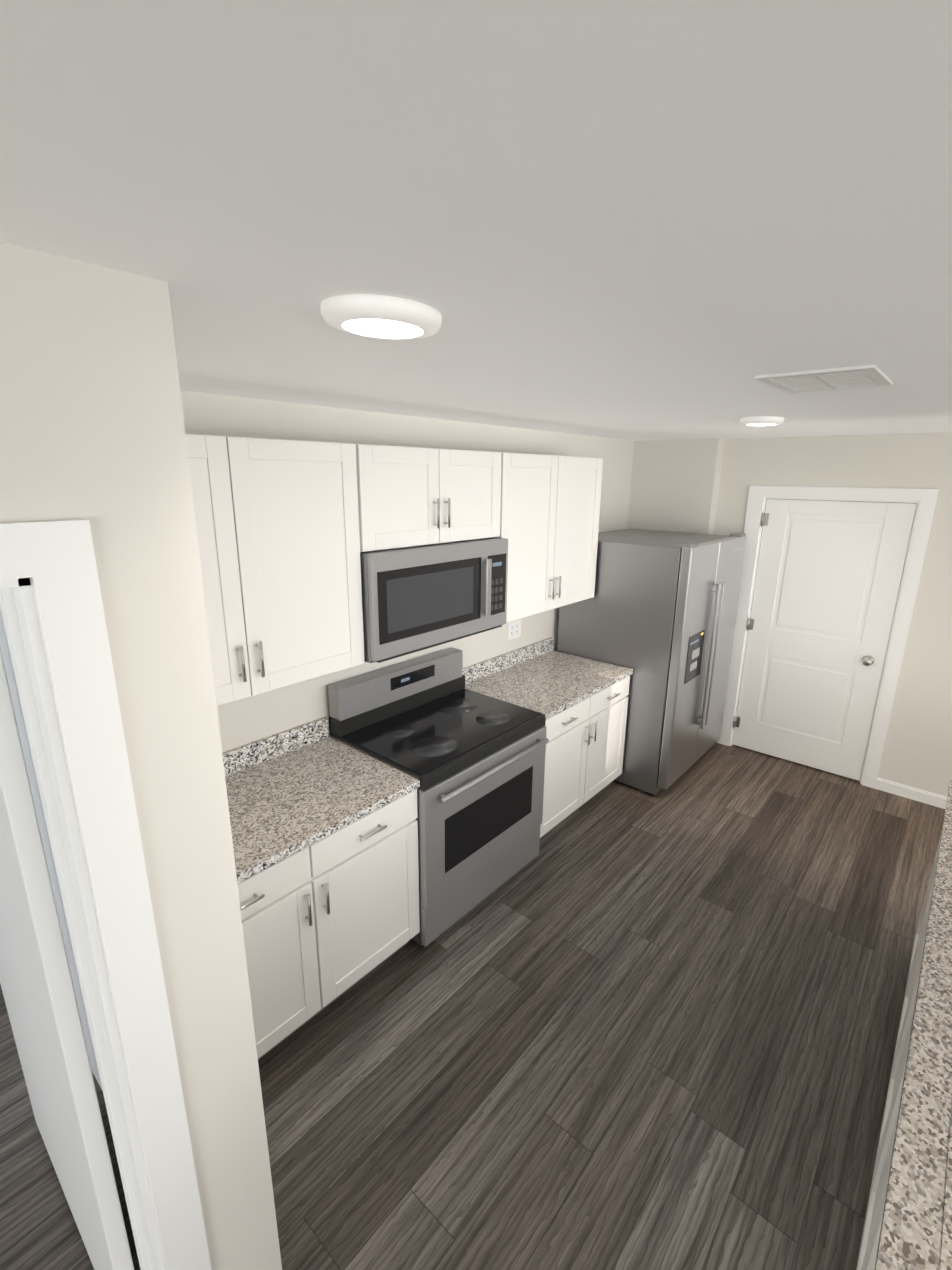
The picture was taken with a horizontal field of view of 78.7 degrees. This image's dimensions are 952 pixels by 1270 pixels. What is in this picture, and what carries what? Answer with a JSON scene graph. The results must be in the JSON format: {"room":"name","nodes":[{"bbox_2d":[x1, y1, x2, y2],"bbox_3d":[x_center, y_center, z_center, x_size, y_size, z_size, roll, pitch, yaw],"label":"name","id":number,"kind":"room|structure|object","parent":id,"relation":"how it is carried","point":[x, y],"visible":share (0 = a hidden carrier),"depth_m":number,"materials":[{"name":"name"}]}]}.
{"room":"kitchen","nodes":[
{"label":"kitchen","id":0,"kind":"room"},
{"bbox_2d":[0,242,281,1269],"bbox_3d":[-1.944,1.030,-0.302,0.120,2.440,4.294,13,20,39],"label":"wall","id":1,"kind":"structure","parent":0,"point":[92,428],"depth_m":0.98,"materials":[{"name":"paint"}]},
{"bbox_2d":[0,648,133,1269],"bbox_3d":[-1.161,0.792,1.427,0.900,1.976,0.103,13,20,39],"label":"door leaf","id":2,"kind":"structure","parent":1,"relation":"in","point":[37,986],"depth_m":1.22,"materials":[{"name":"white wood"}]},
{"bbox_2d":[0,519,211,1269],"bbox_3d":[-1.013,0.923,0.787,0.156,2.089,1.113,13,20,39],"label":"door frame","id":3,"kind":"structure","parent":1,"relation":"attached to","point":[52,610],"depth_m":0.99,"materials":[{"name":"white wood"}]},
{"bbox_2d":[0,608,102,1090],"bbox_3d":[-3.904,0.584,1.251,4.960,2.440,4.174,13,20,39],"label":"lining","id":4,"kind":"object","parent":3,"relation":"attached to","point":[11,679],"depth_m":1.86,"materials":[{"name":"paint"}]},
{"bbox_2d":[180,391,633,752],"bbox_3d":[-0.128,-0.017,3.586,0.120,2.440,4.172,13,20,39],"label":"wall","id":5,"kind":"structure","parent":0,"point":[244,721],"depth_m":2.85,"materials":[{"name":"paint"}]},
{"bbox_2d":[185,433,364,705],"bbox_3d":[-0.958,-0.245,2.147,0.345,0.924,1.065,13,20,39],"label":"upper cabinet","id":6,"kind":"object","parent":5,"relation":"attached to","point":[288,531],"depth_m":2.15,"materials":[{"name":"white wood"}]},
{"bbox_2d":[222,637,553,776],"bbox_3d":[-0.434,0.363,3.209,0.022,0.100,3.068,13,20,39],"label":"backsplash","id":7,"kind":"structure","parent":5,"relation":"attached to","point":[241,757],"depth_m":2.77,"materials":[{"name":"grey stone"}]},
{"bbox_2d":[361,444,504,551],"bbox_3d":[-0.301,-0.674,2.815,0.345,0.436,0.925,13,20,39],"label":"upper cabinet","id":8,"kind":"object","parent":5,"relation":"attached to","point":[415,496],"depth_m":2.66,"materials":[{"name":"white wood"}]},
{"bbox_2d":[360,537,507,662],"bbox_3d":[-0.271,-0.223,2.908,0.437,0.476,0.926,13,20,39],"label":"microwave","id":9,"kind":"object","parent":8,"relation":"attached to","point":[418,598],"visible":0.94,"depth_m":2.70,"materials":[{"name":"silver metal"}]},
{"bbox_2d":[507,619,520,639],"bbox_3d":[0.262,-0.037,3.947,0.008,0.125,0.146,13,20,39],"label":"outlet","id":10,"kind":"object","parent":5,"relation":"attached to","point":[514,629],"visible":1,"depth_m":3.94,"materials":[{"name":"white plastic"}]},
{"bbox_2d":[501,452,602,621],"bbox_3d":[0.347,-0.631,3.607,0.345,0.924,1.052,13,20,39],"label":"upper cabinet","id":11,"kind":"object","parent":5,"relation":"attached to","point":[550,504],"depth_m":3.45,"materials":[{"name":"white wood"}]},
{"bbox_2d":[0,743,944,1269],"bbox_3d":[0.489,2.049,0.802,13.300,0.060,9.295,13,20,39],"label":"floor","id":12,"kind":"structure","parent":0,"point":[614,1025],"depth_m":2.21,"materials":[{"name":"brown wood"}]},
{"bbox_2d":[238,789,419,1059],"bbox_3d":[-0.851,1.112,2.418,0.655,0.866,1.074,13,20,39],"label":"base cabinet","id":13,"kind":"object","parent":12,"relation":"on","point":[316,923],"depth_m":2.24,"materials":[{"name":"white wood"}]},
{"bbox_2d":[225,737,419,884],"bbox_3d":[-0.842,0.678,2.295,0.667,0.032,1.074,13,20,39],"label":"countertop","id":14,"kind":"structure","parent":13,"relation":"on","point":[281,806],"depth_m":2.34,"materials":[{"name":"beige stone"}]},
{"bbox_2d":[328,648,548,946],"bbox_3d":[-0.154,0.784,3.074,0.733,1.165,0.920,13,20,39],"label":"range","id":15,"kind":"object","parent":12,"relation":"on","point":[473,762],"visible":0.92,"depth_m":2.89,"materials":[{"name":"silver metal"}]},
{"bbox_2d":[540,673,632,837],"bbox_3d":[0.452,0.725,3.875,0.655,0.866,1.061,13,20,39],"label":"base cabinet","id":16,"kind":"object","parent":12,"relation":"on","point":[584,753],"depth_m":3.62,"materials":[{"name":"white wood"}]},
{"bbox_2d":[465,649,632,720],"bbox_3d":[0.463,0.291,3.755,0.667,0.032,1.069,13,20,39],"label":"countertop","id":17,"kind":"structure","parent":16,"relation":"on","point":[548,684],"depth_m":3.67,"materials":[{"name":"beige stone"}]},
{"bbox_2d":[557,529,746,796],"bbox_3d":[1.320,0.122,4.412,0.982,1.764,1.064,13,20,39],"label":"refrigerator","id":18,"kind":"object","parent":12,"relation":"on","point":[657,613],"visible":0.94,"depth_m":3.94,"materials":[{"name":"silver metal"}]},
{"bbox_2d":[856,819,943,1269],"bbox_3d":[1.614,1.442,1.304,1.123,0.868,2.680,13,20,39],"label":"kitchen island","id":19,"kind":"object","parent":12,"relation":"on","point":[872,1219],"depth_m":1.72,"materials":[{"name":"paint"}]},
{"bbox_2d":[872,779,951,1269],"bbox_3d":[1.381,0.955,1.370,0.540,0.032,2.722,13,20,39],"label":"island countertop","id":20,"kind":"structure","parent":19,"relation":"on","point":[915,1233],"depth_m":1.19,"materials":[{"name":"beige stone"}]},
{"bbox_2d":[0,0,951,440],"bbox_3d":[2.027,0.000,-1.117,9.300,0.060,9.295,13,20,39],"label":"ceiling","id":21,"kind":"structure","parent":0,"point":[638,220],"depth_m":0.61,"materials":[{"name":"paint"}]},
{"bbox_2d":[321,294,441,339],"bbox_3d":[-0.170,-0.574,1.064,0.196,0.032,0.232,13,20,39],"label":"recessed light","id":22,"kind":"object","parent":21,"relation":"in","point":[381,317],"visible":1,"depth_m":1.00,"materials":[{"name":"white plastic"}]},
{"bbox_2d":[740,416,783,425],"bbox_3d":[1.411,-1.053,2.869,0.196,0.032,0.232,13,20,39],"label":"recessed light","id":23,"kind":"object","parent":21,"relation":"in","point":[762,421],"visible":1,"depth_m":2.80,"materials":[{"name":"white plastic"}]},
{"bbox_2d":[755,365,893,392],"bbox_3d":[1.041,-0.756,1.727,0.290,0.008,0.385,13,20,39],"label":"ceiling vent","id":24,"kind":"object","parent":21,"relation":"in","point":[865,376],"visible":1,"depth_m":1.69,"materials":[{"name":"white metal"}]},
{"bbox_2d":[627,438,724,534],"bbox_3d":[1.575,-0.384,4.988,0.800,2.440,0.249,13,20,39],"label":"wall","id":25,"kind":"structure","parent":0,"point":[674,487],"depth_m":4.60,"materials":[{"name":"paint"}]},
{"bbox_2d":[714,432,951,796],"bbox_3d":[5.037,0.410,2.225,8.200,2.440,0.170,13,20,39],"label":"wall","id":26,"kind":"structure","parent":0,"point":[917,752],"depth_m":3.92,"materials":[{"name":"paint"}]},
{"bbox_2d":[733,499,916,780],"bbox_3d":[2.479,0.034,4.289,0.916,1.997,0.114,13,20,39],"label":"door leaf","id":27,"kind":"structure","parent":26,"relation":"in","point":[827,584],"depth_m":4.26,"materials":[{"name":"white wood"}]},
{"bbox_2d":[717,486,938,788],"bbox_3d":[2.512,-0.017,4.323,1.129,2.102,0.138,13,20,39],"label":"door frame","id":28,"kind":"structure","parent":26,"relation":"attached to","point":[925,500],"depth_m":4.08,"materials":[{"name":"white wood"}]},
{"bbox_2d":[875,778,946,808],"bbox_3d":[5.465,1.684,2.051,6.814,0.085,0.016,13,20,39],"label":"baseboard","id":29,"kind":"structure","parent":26,"relation":"attached to","point":[916,794],"depth_m":4.05,"materials":[{"name":"white wood"}]}
]}

